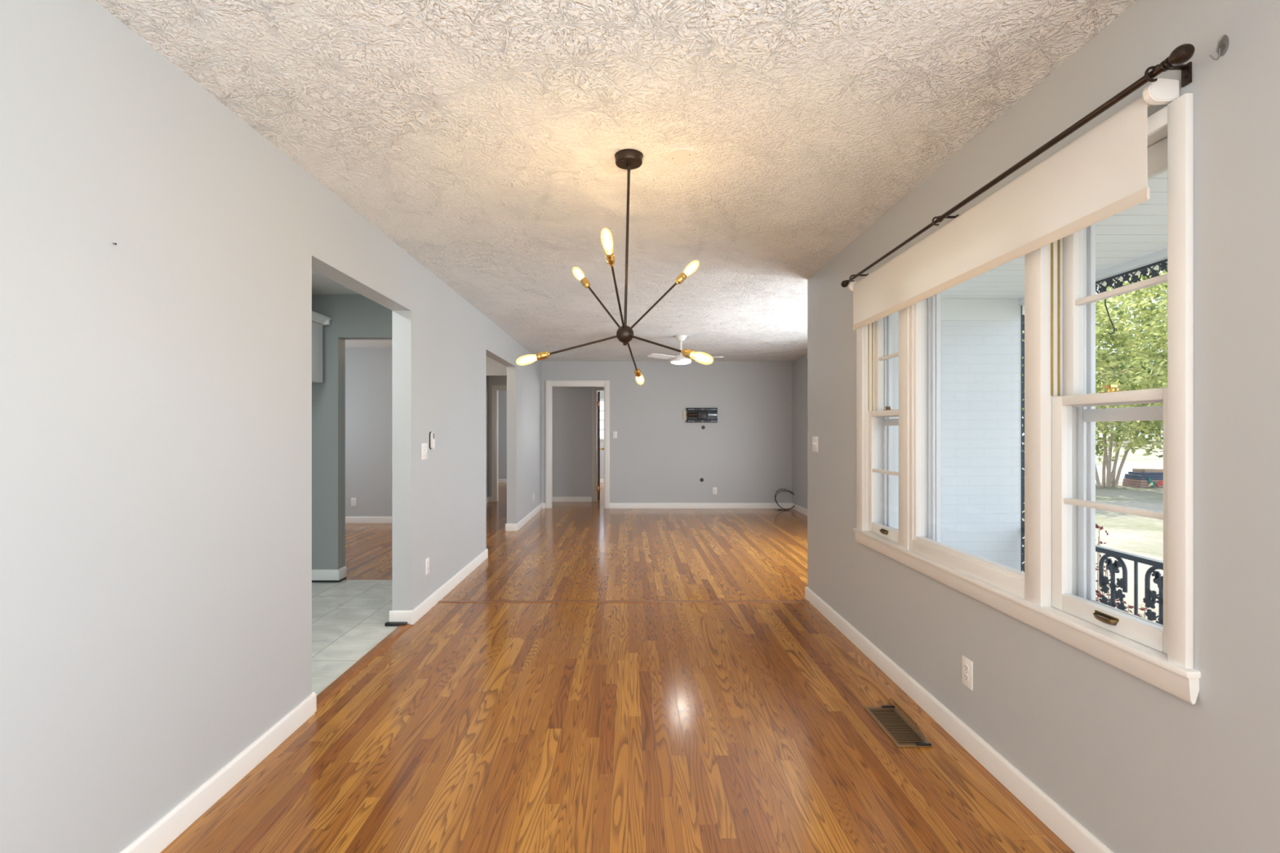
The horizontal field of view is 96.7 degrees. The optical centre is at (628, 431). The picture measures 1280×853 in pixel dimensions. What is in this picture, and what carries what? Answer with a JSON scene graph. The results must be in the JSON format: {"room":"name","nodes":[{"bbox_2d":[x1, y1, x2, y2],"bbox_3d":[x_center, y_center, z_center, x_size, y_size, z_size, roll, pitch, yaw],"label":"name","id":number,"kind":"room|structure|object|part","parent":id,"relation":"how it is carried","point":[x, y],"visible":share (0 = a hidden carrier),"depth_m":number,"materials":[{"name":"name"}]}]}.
{"room":"empty dining room","nodes":[
{"label":"empty dining room","id":0,"kind":"room"},
{"bbox_2d":[0,0,541,852],"bbox_3d":[-1.492,0.060,3.850,0.125,2.430,11.100,0,0,0],"label":"wall","id":1,"kind":"structure","parent":0,"point":[156,383],"depth_m":1.75,"materials":[{"name":"grey paint"}]},
{"bbox_2d":[119,496,591,852],"bbox_3d":[-1.593,1.228,4.360,1.866,0.094,11.880,0,0,0],"label":"baseboard","id":2,"kind":"structure","parent":1,"relation":"attached to","point":[156,838],"depth_m":2.13,"materials":[{"name":"white paint"}]},
{"bbox_2d":[384,622,407,626],"bbox_3d":[-1.516,1.261,3.719,0.137,0.020,0.034,0,0,0],"label":"trim","id":3,"kind":"structure","parent":1,"relation":"attached to","point":[387,624],"depth_m":3.70,"materials":[{"name":"black plastic"}]},
{"bbox_2d":[421,443,427,459],"bbox_3d":[-1.421,0.141,3.988,0.017,0.114,0.116,0,0,0],"label":"light switch","id":4,"kind":"object","parent":1,"relation":"attached to","point":[424,446],"visible":1,"depth_m":3.97,"materials":[{"name":"white plastic"}]},
{"bbox_2d":[425,556,429,575],"bbox_3d":[-1.426,0.959,4.045,0.008,0.114,0.070,0,0,0],"label":"wall outlet","id":5,"kind":"object","parent":1,"relation":"attached to","point":[427,560],"visible":1,"depth_m":4.04,"materials":[{"name":"white plastic"}]},
{"bbox_3d":[-1.426,0.067,4.115,0.008,0.128,0.050,0,0,0],"label":"cradle","id":6,"kind":"object","parent":1,"relation":"attached to","visible":0},
{"bbox_2d":[430,431,435,448],"bbox_3d":[-1.413,0.067,4.115,0.018,0.122,0.044,0,0,0],"label":"remote control","id":7,"kind":"object","parent":6,"relation":"in","point":[432,434],"visible":1,"depth_m":4.10,"materials":[{"name":"white plastic"}]},
{"bbox_2d":[311,294,391,569],"bbox_3d":[-2.578,0.060,4.860,2.045,2.430,0.120,0,0,0],"label":"wall","id":8,"kind":"structure","parent":0,"point":[353,317],"depth_m":4.80,"materials":[{"name":"paint"}]},
{"bbox_2d":[311,577,346,582],"bbox_3d":[-2.647,1.263,4.839,0.445,0.016,0.122,0,0,0],"label":"trim","id":9,"kind":"structure","parent":8,"relation":"attached to","point":[344,578],"depth_m":4.78,"materials":[{"name":"black plastic"}]},
{"bbox_2d":[311,566,346,580],"bbox_3d":[-2.651,1.212,4.853,0.437,0.090,0.134,0,0,0],"label":"baseboard","id":10,"kind":"structure","parent":8,"relation":"attached to","point":[317,575],"depth_m":4.79,"materials":[{"name":"white paint"}]},
{"bbox_2d":[311,579,398,695],"bbox_3d":[-2.546,1.283,2.680,2.108,0.024,4.360,0,0,0],"label":"floor","id":11,"kind":"structure","parent":0,"point":[349,617],"depth_m":3.75,"materials":[{"name":"white tile"}]},
{"bbox_2d":[345,347,506,516],"bbox_3d":[-3.377,0.060,7.960,3.645,2.430,0.120,0,0,0],"label":"wall","id":12,"kind":"structure","parent":0,"point":[368,371],"depth_m":7.90,"materials":[{"name":"grey paint"}]},
{"bbox_2d":[351,497,355,506],"bbox_3d":[-3.810,0.983,7.896,0.070,0.114,0.008,0,0,0],"label":"wall outlet","id":13,"kind":"object","parent":12,"relation":"attached to","point":[353,500],"visible":1,"depth_m":7.89,"materials":[{"name":"white plastic"}]},
{"bbox_2d":[345,516,391,523],"bbox_3d":[-3.863,1.230,7.893,2.674,0.090,0.014,0,0,0],"label":"baseboard","id":14,"kind":"structure","parent":12,"relation":"attached to","point":[348,519],"depth_m":7.89,"materials":[{"name":"white paint"}]},
{"bbox_2d":[486,376,488,497],"bbox_3d":[-2.586,0.060,9.160,0.120,2.430,2.280,0,0,0],"label":"wall","id":15,"kind":"structure","parent":0,"point":[487,377],"depth_m":10.24,"materials":[{"name":"grey paint"}]},
{"bbox_2d":[488,376,591,496],"bbox_3d":[-1.200,0.060,10.360,4.800,2.430,0.120,0,0,0],"label":"wall","id":16,"kind":"structure","parent":0,"point":[571,406],"depth_m":10.30,"materials":[{"name":"grey paint"}]},
{"bbox_2d":[491,385,506,502],"bbox_3d":[-1.995,0.221,10.353,0.946,2.108,0.142,0,0,0],"label":"door frame","id":17,"kind":"structure","parent":16,"relation":"in","point":[495,388],"depth_m":10.28,"materials":[{"name":"white paint"}]},
{"bbox_2d":[591,386,604,502],"bbox_3d":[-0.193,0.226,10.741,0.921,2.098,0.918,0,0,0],"label":"door","id":18,"kind":"structure","parent":16,"relation":"in","point":[596,448],"depth_m":10.28,"materials":[{"name":"grey paint"}]},
{"bbox_2d":[498,391,604,479],"bbox_3d":[-1.200,0.060,14.160,4.800,2.430,0.120,0,0,0],"label":"wall","id":19,"kind":"structure","parent":0,"point":[502,394],"depth_m":14.10,"materials":[{"name":"grey paint"}]},
{"bbox_2d":[498,479,604,482],"bbox_3d":[-1.200,1.230,14.093,4.800,0.090,0.014,0,0,0],"label":"baseboard","id":20,"kind":"structure","parent":19,"relation":"attached to","point":[500,480],"depth_m":14.09,"materials":[{"name":"white paint"}]},
{"bbox_2d":[600,398,604,439],"bbox_3d":[-0.240,-0.285,14.110,1.200,1.040,0.100,0,0,0],"label":"window","id":21,"kind":"structure","parent":19,"relation":"in","point":[601,399],"depth_m":14.08,"materials":[{"name":"white paint"}]},
{"bbox_2d":[94,0,1137,361],"bbox_3d":[-1.250,-1.255,6.300,8.100,0.200,16.000,0,0,0],"label":"ceiling","id":22,"kind":"structure","parent":0,"point":[482,139],"depth_m":2.14,"materials":[{"name":"white paint"}]},
{"bbox_2d":[519,148,712,385],"bbox_3d":[0.024,-0.692,2.355,0.678,0.924,0.813,0,0,-38],"label":"chandelier","id":23,"kind":"object","parent":22,"relation":"hanging from","point":[628,159],"visible":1,"depth_m":2.38,"materials":[{"name":"brown metal"}]},
{"bbox_2d":[536,351,550,360],"bbox_3d":[-0.366,-0.325,2.453,0.061,0.038,0.035,0,0,0],"label":"socket","id":24,"kind":"object","parent":23,"relation":"attached to","point":[540,356],"depth_m":2.44,"materials":[{"name":"gold metal"}]},
{"bbox_3d":[-0.192,-0.367,2.426,0.305,0.079,0.009,0,0,8],"label":"arm","id":25,"kind":"part","parent":23,"relation":"part of","materials":[{"name":"brown metal"}]},
{"bbox_2d":[580,277,590,288],"bbox_3d":[-0.193,-0.673,2.588,0.032,0.056,0.056,0,0,-44],"label":"socket","id":26,"kind":"object","parent":23,"relation":"attached to","point":[584,281],"depth_m":2.58,"materials":[{"name":"gold metal"}]},
{"bbox_3d":[-0.103,-0.542,2.495,0.009,0.229,0.226,0,0,-44],"label":"arm","id":27,"kind":"part","parent":23,"relation":"part of","materials":[{"name":"brown metal"}]},
{"bbox_2d":[605,249,614,266],"bbox_3d":[-0.067,-0.644,2.114,0.035,0.053,0.058,0,0,0],"label":"socket","id":28,"kind":"object","parent":23,"relation":"attached to","point":[610,256],"depth_m":2.10,"materials":[{"name":"gold metal"}]},
{"bbox_3d":[-0.040,-0.527,2.256,0.009,0.205,0.252,0,0,10],"label":"arm","id":29,"kind":"part","parent":23,"relation":"part of","materials":[{"name":"brown metal"}]},
{"bbox_3d":[-0.004,-0.765,2.390,0.037,0.712,0.020,0,0,34],"label":"stem","id":30,"kind":"part","parent":23,"relation":"part of","materials":[{"name":"brown metal"}]},
{"bbox_3d":[0.017,-0.346,2.570,0.009,0.115,0.291,0,0,10],"label":"arm","id":31,"kind":"part","parent":23,"relation":"part of","materials":[{"name":"brown metal"}]},
{"bbox_2d":[634,368,641,377],"bbox_3d":[0.046,-0.281,2.735,0.032,0.042,0.062,0,0,10],"label":"socket","id":32,"kind":"object","parent":23,"relation":"attached to","point":[637,372],"depth_m":2.72,"materials":[{"name":"gold metal"}]},
{"bbox_3d":[0.110,-0.540,2.449,0.228,0.226,0.009,0,0,-22],"label":"arm","id":33,"kind":"part","parent":23,"relation":"part of","materials":[{"name":"brown metal"}]},
{"bbox_3d":[0.107,-0.350,2.272,0.009,0.107,0.298,0,0,-43],"label":"arm","id":34,"kind":"part","parent":23,"relation":"part of","materials":[{"name":"brown metal"}]},
{"bbox_2d":[675,272,687,284],"bbox_3d":[0.231,-0.669,2.498,0.056,0.056,0.032,0,0,-22],"label":"socket","id":35,"kind":"object","parent":23,"relation":"attached to","point":[680,278],"depth_m":2.49,"materials":[{"name":"gold metal"}]},
{"bbox_2d":[680,348,695,359],"bbox_3d":[0.225,-0.291,2.146,0.032,0.041,0.062,0,0,-43],"label":"socket","id":36,"kind":"object","parent":23,"relation":"attached to","point":[688,353],"depth_m":2.13,"materials":[{"name":"gold metal"}]},
{"bbox_2d":[666,147,696,163],"bbox_3d":[0.223,-1.153,2.384,0.128,0.008,0.128,0,0,0],"label":"cover plate","id":37,"kind":"object","parent":22,"relation":"attached to","point":[682,155],"visible":1,"depth_m":2.38,"materials":[{"name":"white paint"}]},
{"bbox_2d":[647,334,724,364],"bbox_3d":[0.679,-0.984,6.978,0.913,0.342,0.871,0,0,0],"label":"ceiling fan","id":38,"kind":"object","parent":22,"relation":"hanging from","point":[680,359],"visible":0.96,"depth_m":6.81,"materials":[{"name":"white plastic"}]},
{"bbox_3d":[0.400,-0.880,6.704,0.420,0.031,0.124,0,0,-40],"label":"blade","id":39,"kind":"part","parent":38,"relation":"part of","materials":[{"name":"grey"}]},
{"bbox_3d":[0.930,-0.880,6.790,0.420,0.031,0.124,0,0,20],"label":"blade","id":40,"kind":"part","parent":38,"relation":"part of","materials":[{"name":"grey"}]},
{"bbox_2d":[160,482,1074,852],"bbox_3d":[-1.200,1.275,6.250,8.000,0.001,15.900,0,0,0],"label":"floor","id":41,"kind":"structure","parent":0,"point":[482,727],"depth_m":2.41,"materials":[{"name":"brown wood"}]},
{"bbox_2d":[316,623,411,710],"bbox_3d":[-1.457,1.268,3.160,0.074,0.011,1.149,0,0,0],"label":"threshold","id":42,"kind":"object","parent":41,"relation":"on","point":[326,694],"visible":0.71,"depth_m":3.05,"materials":[{"name":"brown wood"}]},
{"bbox_2d":[438,600,809,602],"bbox_3d":[-0.033,1.273,4.254,2.767,0.002,0.058,0,0,0],"label":"threshold","id":43,"kind":"object","parent":41,"relation":"on","point":[440,601],"visible":1,"depth_m":4.26,"materials":[{"name":"brown wood"}]},
{"bbox_2d":[774,488,795,510],"bbox_3d":[2.565,1.107,9.242,0.365,0.331,0.192,0,0,0],"label":"cable coil","id":44,"kind":"object","parent":41,"relation":"on","point":[780,489],"visible":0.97,"depth_m":9.25,"materials":[{"name":"black plastic"}]},
{"bbox_2d":[863,706,933,746],"bbox_3d":[1.157,1.272,2.457,0.143,0.006,0.330,0,0,0],"label":"floor vent","id":45,"kind":"object","parent":41,"relation":"in","point":[902,733],"visible":1,"depth_m":2.45,"materials":[{"name":"brown metal"}]},
{"bbox_2d":[880,702,931,746],"bbox_3d":[1.194,1.238,2.457,0.059,0.062,0.326,0,0,0],"label":"air deflector","id":46,"kind":"object","parent":45,"relation":"on","point":[926,744],"visible":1,"depth_m":2.37,"materials":[{"name":"clear plastic"}]},
{"bbox_2d":[894,702,928,743],"bbox_3d":[1.201,1.238,2.457,0.026,0.062,0.322,0,0,0],"label":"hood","id":47,"kind":"object","parent":46,"relation":"attached to","point":[895,702],"depth_m":2.39,"materials":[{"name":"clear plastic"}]},
{"bbox_2d":[541,361,791,502],"bbox_3d":[0.623,0.060,9.460,4.355,2.430,0.120,0,0,0],"label":"wall","id":48,"kind":"structure","parent":0,"point":[656,455],"depth_m":9.40,"materials":[{"name":"grey paint"}]},
{"bbox_2d":[545,380,609,508],"bbox_3d":[-0.834,0.219,9.454,1.058,2.112,0.143,0,0,0],"label":"door frame","id":49,"kind":"structure","parent":48,"relation":"in","point":[549,384],"depth_m":9.38,"materials":[{"name":"white paint"}]},
{"bbox_2d":[613,431,617,438],"bbox_3d":[-0.217,0.060,9.391,0.070,0.114,0.017,0,0,0],"label":"light switch","id":50,"kind":"object","parent":48,"relation":"attached to","point":[615,433],"visible":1,"depth_m":9.39,"materials":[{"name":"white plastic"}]},
{"bbox_2d":[542,502,791,508],"bbox_3d":[0.640,1.230,9.393,4.140,0.090,0.014,0,0,0],"label":"baseboard","id":51,"kind":"structure","parent":48,"relation":"attached to","point":[612,505],"depth_m":9.39,"materials":[{"name":"white paint"}]},
{"bbox_2d":[682,409,686,419],"bbox_3d":[0.929,-0.274,9.393,0.069,0.158,0.014,0,0,0],"label":"wall box","id":52,"kind":"object","parent":48,"relation":"attached to","point":[684,411],"visible":1,"depth_m":9.39,"materials":[{"name":"beige plastic"}]},
{"bbox_2d":[686,408,717,422],"bbox_3d":[1.216,-0.263,9.358,0.513,0.240,0.083,0,0,0],"label":"wall box","id":53,"kind":"object","parent":48,"relation":"attached to","point":[693,415],"depth_m":9.36,"materials":[{"name":"black metal"}]},
{"bbox_3d":[1.055,-0.270,9.355,0.140,0.076,0.076,0,0,0],"label":"folding arm","id":54,"kind":"part","parent":53,"relation":"part of","materials":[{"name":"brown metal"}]},
{"bbox_3d":[1.216,-0.360,9.375,0.513,0.045,0.034,0,0,0],"label":"rail","id":55,"kind":"part","parent":53,"relation":"part of","materials":[{"name":"black metal"}]},
{"bbox_3d":[1.216,-0.166,9.375,0.513,0.045,0.034,0,0,0],"label":"rail","id":56,"kind":"part","parent":53,"relation":"part of","materials":[{"name":"black metal"}]},
{"bbox_3d":[1.220,-0.263,9.394,0.505,0.240,0.012,0,0,0],"label":"plate","id":57,"kind":"part","parent":53,"relation":"part of","materials":[{"name":"black metal"}]},
{"bbox_3d":[1.222,-0.263,9.363,0.155,0.140,0.054,0,0,0],"label":"pivot plate","id":58,"kind":"part","parent":53,"relation":"part of","materials":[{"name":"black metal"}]},
{"bbox_3d":[1.389,-0.271,9.369,0.158,0.038,0.038,0,0,0],"label":"folding arm","id":59,"kind":"part","parent":53,"relation":"part of","materials":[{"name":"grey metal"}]},
{"bbox_2d":[712,487,716,494],"bbox_3d":[1.432,0.987,9.396,0.070,0.114,0.008,0,0,0],"label":"wall outlet","id":60,"kind":"object","parent":48,"relation":"attached to","point":[714,489],"visible":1,"depth_m":9.39,"materials":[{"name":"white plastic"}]},
{"bbox_2d":[791,355,807,509],"bbox_3d":[2.765,0.060,6.864,0.110,2.430,5.072,0,0,0],"label":"wall","id":61,"kind":"structure","parent":0,"point":[799,366],"depth_m":8.99,"materials":[{"name":"grey paint"}]},
{"bbox_2d":[895,305,1020,570],"bbox_3d":[2.183,0.350,4.550,1.295,3.050,0.900,0,0,0],"label":"wall","id":62,"kind":"structure","parent":0,"point":[980,360],"depth_m":4.10,"materials":[{"name":"white paint"}]},
{"bbox_2d":[1020,305,1024,572],"bbox_3d":[2.916,0.333,4.120,0.177,2.485,0.016,0,0,0],"label":"porch post","id":63,"kind":"object","parent":62,"relation":"attached to","point":[1022,317],"visible":0.19,"depth_m":4.12,"materials":[{"name":"paint"}]},
{"bbox_2d":[807,0,1279,852],"bbox_3d":[1.450,0.060,1.314,0.170,2.430,6.028,0,0,0],"label":"wall","id":64,"kind":"structure","parent":0,"point":[1142,767],"depth_m":1.46,"materials":[{"name":"grey paint"}]},
{"bbox_2d":[812,436,817,452],"bbox_3d":[1.356,0.095,4.140,0.017,0.114,0.116,0,0,0],"label":"light switch","id":65,"kind":"object","parent":64,"relation":"attached to","point":[815,439],"visible":1,"depth_m":4.13,"materials":[{"name":"white plastic"}]},
{"bbox_2d":[791,502,1113,852],"bbox_3d":[2.030,1.230,3.910,1.359,0.090,10.980,0,0,0],"label":"baseboard","id":66,"kind":"structure","parent":64,"relation":"attached to","point":[1065,827],"depth_m":2.19,"materials":[{"name":"white paint"}]},
{"bbox_2d":[961,655,973,690],"bbox_3d":[1.361,0.970,2.285,0.008,0.114,0.070,0,0,0],"label":"wall outlet","id":67,"kind":"object","parent":64,"relation":"attached to","point":[966,664],"visible":1,"depth_m":2.28,"materials":[{"name":"white plastic"}]},
{"bbox_2d":[964,663,968,671],"bbox_3d":[1.358,0.951,2.285,0.002,0.028,0.029,0,0,0],"label":"receptacle","id":68,"kind":"object","parent":67,"relation":"attached to","point":[966,665],"depth_m":2.28,"materials":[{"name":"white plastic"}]},
{"bbox_2d":[964,673,968,681],"bbox_3d":[1.358,0.990,2.285,0.002,0.028,0.029,0,0,0],"label":"receptacle","id":69,"kind":"object","parent":67,"relation":"attached to","point":[966,675],"depth_m":2.28,"materials":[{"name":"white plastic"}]},
{"bbox_2d":[840,43,1195,287],"bbox_3d":[1.312,-0.870,2.340,0.106,0.050,2.091,0,0,0],"label":"curtain rod","id":70,"kind":"object","parent":64,"relation":"attached to","point":[1183,53],"visible":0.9,"depth_m":1.57,"materials":[{"name":"brown metal"}]},
{"bbox_3d":[1.280,-0.871,2.828,0.015,0.015,0.995,0,0,0],"label":"rod","id":71,"kind":"part","parent":70,"relation":"part of","materials":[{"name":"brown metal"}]},
{"bbox_3d":[1.280,-0.871,1.850,0.019,0.019,0.990,0,0,0],"label":"rod","id":72,"kind":"part","parent":70,"relation":"part of","materials":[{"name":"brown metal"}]},
{"bbox_2d":[856,93,1193,668],"bbox_3d":[1.440,-0.121,2.362,0.190,1.392,1.981,0,0,0],"label":"window","id":73,"kind":"structure","parent":64,"relation":"in","point":[1080,297],"depth_m":1.63,"materials":[{"name":"white paint"}]},
{"bbox_2d":[867,314,898,542],"bbox_3d":[1.433,-0.102,3.051,0.155,1.347,0.437,0,0,0],"label":"window","id":74,"kind":"structure","parent":73,"relation":"attached to","point":[884,355],"depth_m":3.22,"materials":[{"name":"white paint"}]},
{"bbox_3d":[1.395,0.230,3.051,0.034,0.684,0.431,0,0,0],"label":"sash","id":75,"kind":"part","parent":74,"relation":"part of","materials":[{"name":"white paint"}]},
{"bbox_3d":[1.432,-0.425,3.051,0.034,0.696,0.431,0,0,0],"label":"sash","id":76,"kind":"part","parent":74,"relation":"part of","materials":[{"name":"white paint"}]},
{"bbox_3d":[1.486,-0.102,3.051,0.048,1.347,0.435,0,0,0],"label":"storm frame","id":77,"kind":"part","parent":74,"relation":"part of","materials":[{"name":"white metal"}]},
{"bbox_2d":[898,238,1077,606],"bbox_3d":[1.425,-0.113,2.344,0.160,1.375,0.978,0,0,0],"label":"window","id":78,"kind":"structure","parent":73,"relation":"attached to","point":[1012,580],"depth_m":2.02,"materials":[{"name":"white paint"}]},
{"bbox_3d":[1.465,-0.102,2.329,0.050,1.347,0.814,0,0,0],"label":"storm frame","id":79,"kind":"part","parent":78,"relation":"part of","materials":[{"name":"white metal"}]},
{"bbox_2d":[848,78,1179,330],"bbox_3d":[1.326,-0.728,2.368,0.076,0.292,1.925,0,0,0],"label":"roller shade","id":80,"kind":"object","parent":73,"relation":"attached to","point":[1102,174],"visible":0.98,"depth_m":1.84,"materials":[{"name":"fabric"}]},
{"bbox_3d":[1.395,0.230,1.637,0.034,0.684,0.429,0,0,0],"label":"sash","id":81,"kind":"part","parent":73,"relation":"part of","materials":[{"name":"white paint"}]},
{"bbox_3d":[1.432,-0.425,1.637,0.034,0.696,0.429,0,0,0],"label":"sash","id":82,"kind":"part","parent":73,"relation":"part of","materials":[{"name":"white paint"}]},
{"bbox_3d":[1.486,-0.102,1.637,0.048,1.347,0.433,0,0,0],"label":"storm frame","id":83,"kind":"part","parent":73,"relation":"part of","materials":[{"name":"white metal"}]},
{"bbox_2d":[853,528,1200,704],"bbox_3d":[1.434,0.614,2.363,0.202,0.081,2.014,0,0,0],"label":"window sill","id":84,"kind":"structure","parent":64,"relation":"attached to","point":[1150,665],"depth_m":1.74,"materials":[{"name":"white paint"}]},
{"bbox_2d":[1209,48,1220,60],"bbox_3d":[1.349,-0.880,1.305,0.031,0.057,0.026,0,0,0],"label":"wall hook","id":85,"kind":"object","parent":64,"relation":"attached to","point":[1219,55],"visible":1,"depth_m":1.30,"materials":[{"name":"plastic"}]},
{"bbox_2d":[940,171,1167,298],"bbox_3d":[2.167,-0.968,0.550,1.265,0.034,7.100,0,0,0],"label":"ceiling","id":86,"kind":"structure","parent":0,"point":[1140,230],"depth_m":2.91,"materials":[{"name":"white paint"}]},
{"bbox_3d":[2.277,1.475,0.550,1.485,0.200,7.100,0,0,0],"label":"floor","id":87,"kind":"structure","parent":0,"visible":0},
{"bbox_2d":[1022,528,1163,625],"bbox_3d":[2.850,1.036,2.345,0.044,0.678,3.490,0,0,0],"label":"porch railing","id":88,"kind":"object","parent":87,"relation":"on","point":[1113,567],"visible":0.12,"depth_m":3.25,"materials":[{"name":"metal"}]},
{"bbox_3d":[2.850,0.714,2.345,0.044,0.033,3.490,0,0,0],"label":"rail","id":89,"kind":"part","parent":88,"relation":"part of","materials":[{"name":"paint"}]},
{"bbox_3d":[2.850,0.999,3.346,0.022,0.563,0.200,0,0,0],"label":"panel","id":90,"kind":"part","parent":88,"relation":"part of","materials":[{"name":"paint"}]},
{"bbox_3d":[2.850,1.002,3.042,0.022,0.567,0.210,0,0,0],"label":"panel","id":91,"kind":"part","parent":88,"relation":"part of","materials":[{"name":"paint"}]},
{"bbox_3d":[-2.930,0.060,2.600,0.120,2.430,4.400,0,0,0],"label":"wall","id":92,"kind":"structure","parent":0,"visible":0},
{"bbox_2d":[311,311,331,382],"bbox_3d":[-2.680,-0.676,3.925,0.370,0.548,1.710,0,0,0],"label":"upper cabinet","id":93,"kind":"object","parent":92,"relation":"attached to","point":[318,320],"visible":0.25,"depth_m":4.65,"materials":[{"name":"white paint"}]},
{"bbox_3d":[-2.550,-0.644,4.468,0.019,0.478,0.535,0,0,0],"label":"cabinet door","id":94,"kind":"part","parent":93,"relation":"part of","materials":[{"name":"white paint"}]},
{"bbox_3d":[-2.680,-0.917,3.925,0.370,0.065,1.710,0,0,0],"label":"crown moulding","id":95,"kind":"part","parent":93,"relation":"part of","materials":[{"name":"white paint"}]},
{"label":"outside","id":96,"kind":"structure","parent":0,"visible":0},
{"bbox_2d":[1022,465,1163,483],"bbox_3d":[32.500,1.919,25.800,55.000,0.112,10.400,0,0,0],"label":"driveway","id":97,"kind":"structure","parent":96,"point":[1126,468],"depth_m":28.07,"materials":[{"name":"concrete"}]},
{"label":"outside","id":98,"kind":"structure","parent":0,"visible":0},
{"bbox_2d":[1022,437,1163,622],"bbox_3d":[81.450,1.875,55.000,157.100,0.001,230.000,0,0,0],"label":"lawn","id":99,"kind":"structure","parent":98,"point":[1140,535],"depth_m":11.24,"materials":[{"name":"green plant"}]},
{"bbox_2d":[1022,268,1167,488],"bbox_3d":[15.898,-2.279,19.126,8.738,8.453,8.449,0,0,37],"label":"tree","id":100,"kind":"object","parent":99,"relation":"on","point":[1137,378],"visible":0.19,"depth_m":17.22,"materials":[{"name":"green plant"}]},
{"bbox_2d":[1095,524,1153,621],"bbox_3d":[3.270,1.261,3.459,0.330,1.272,1.185,0,0,5],"label":"shrub","id":101,"kind":"object","parent":99,"relation":"on","point":[1098,593],"visible":0.1,"depth_m":3.88,"materials":[{"name":"green plant"}]},
{"bbox_2d":[1095,325,1157,428],"bbox_3d":[62.038,-6.941,77.928,15.543,17.823,14.374,0,0,0],"label":"tree","id":102,"kind":"object","parent":99,"relation":"on","point":[1141,362],"visible":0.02,"depth_m":75.91,"materials":[{"name":"green plant"}]},
{"bbox_2d":[1106,324,1167,443],"bbox_3d":[84.184,-7.527,90.206,16.104,18.990,15.183,0,0,0],"label":"tree","id":103,"kind":"object","parent":99,"relation":"on","point":[1129,351],"visible":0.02,"depth_m":90.06,"materials":[{"name":"green plant"}]},
{"bbox_2d":[1122,468,1163,487],"bbox_3d":[17.660,1.575,19.228,1.280,0.600,0.744,0,0,0],"label":"planter","id":104,"kind":"object","parent":99,"relation":"on","point":[1138,477],"visible":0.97,"depth_m":19.00,"materials":[{"name":"brick"}]},
{"bbox_2d":[1118,350,1167,438],"bbox_3d":[100.408,-6.983,112.119,14.903,17.903,16.006,0,0,0],"label":"tree","id":105,"kind":"object","parent":99,"relation":"on","point":[1141,431],"visible":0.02,"depth_m":110.29,"materials":[{"name":"green plant"}]},
{"bbox_3d":[1.538,0.200,0.550,0.006,2.750,7.100,0,0,0],"label":"wall","id":106,"kind":"structure","parent":0,"visible":0},
{"bbox_2d":[895,248,1167,320],"bbox_3d":[2.257,-0.985,0.800,1.445,0.380,7.600,0,0,0],"label":"beam","id":107,"kind":"structure","parent":106,"relation":"attached to","point":[951,309],"depth_m":4.08,"materials":[{"name":"white paint"}]},
{"bbox_2d":[1095,258,1167,293],"bbox_3d":[2.850,-0.866,2.334,0.012,0.089,3.493,0,0,0],"label":"frieze","id":108,"kind":"object","parent":107,"relation":"attached to","point":[1153,273],"visible":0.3,"depth_m":3.21},
{"bbox_2d":[1104,298,1115,334],"bbox_3d":[2.857,-0.698,3.374,0.009,0.249,0.061,0,0,-15],"label":"hook","id":109,"kind":"object","parent":108,"relation":"hanging from","point":[1105,299],"visible":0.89,"depth_m":3.37,"materials":[{"name":"paint"}]}
]}

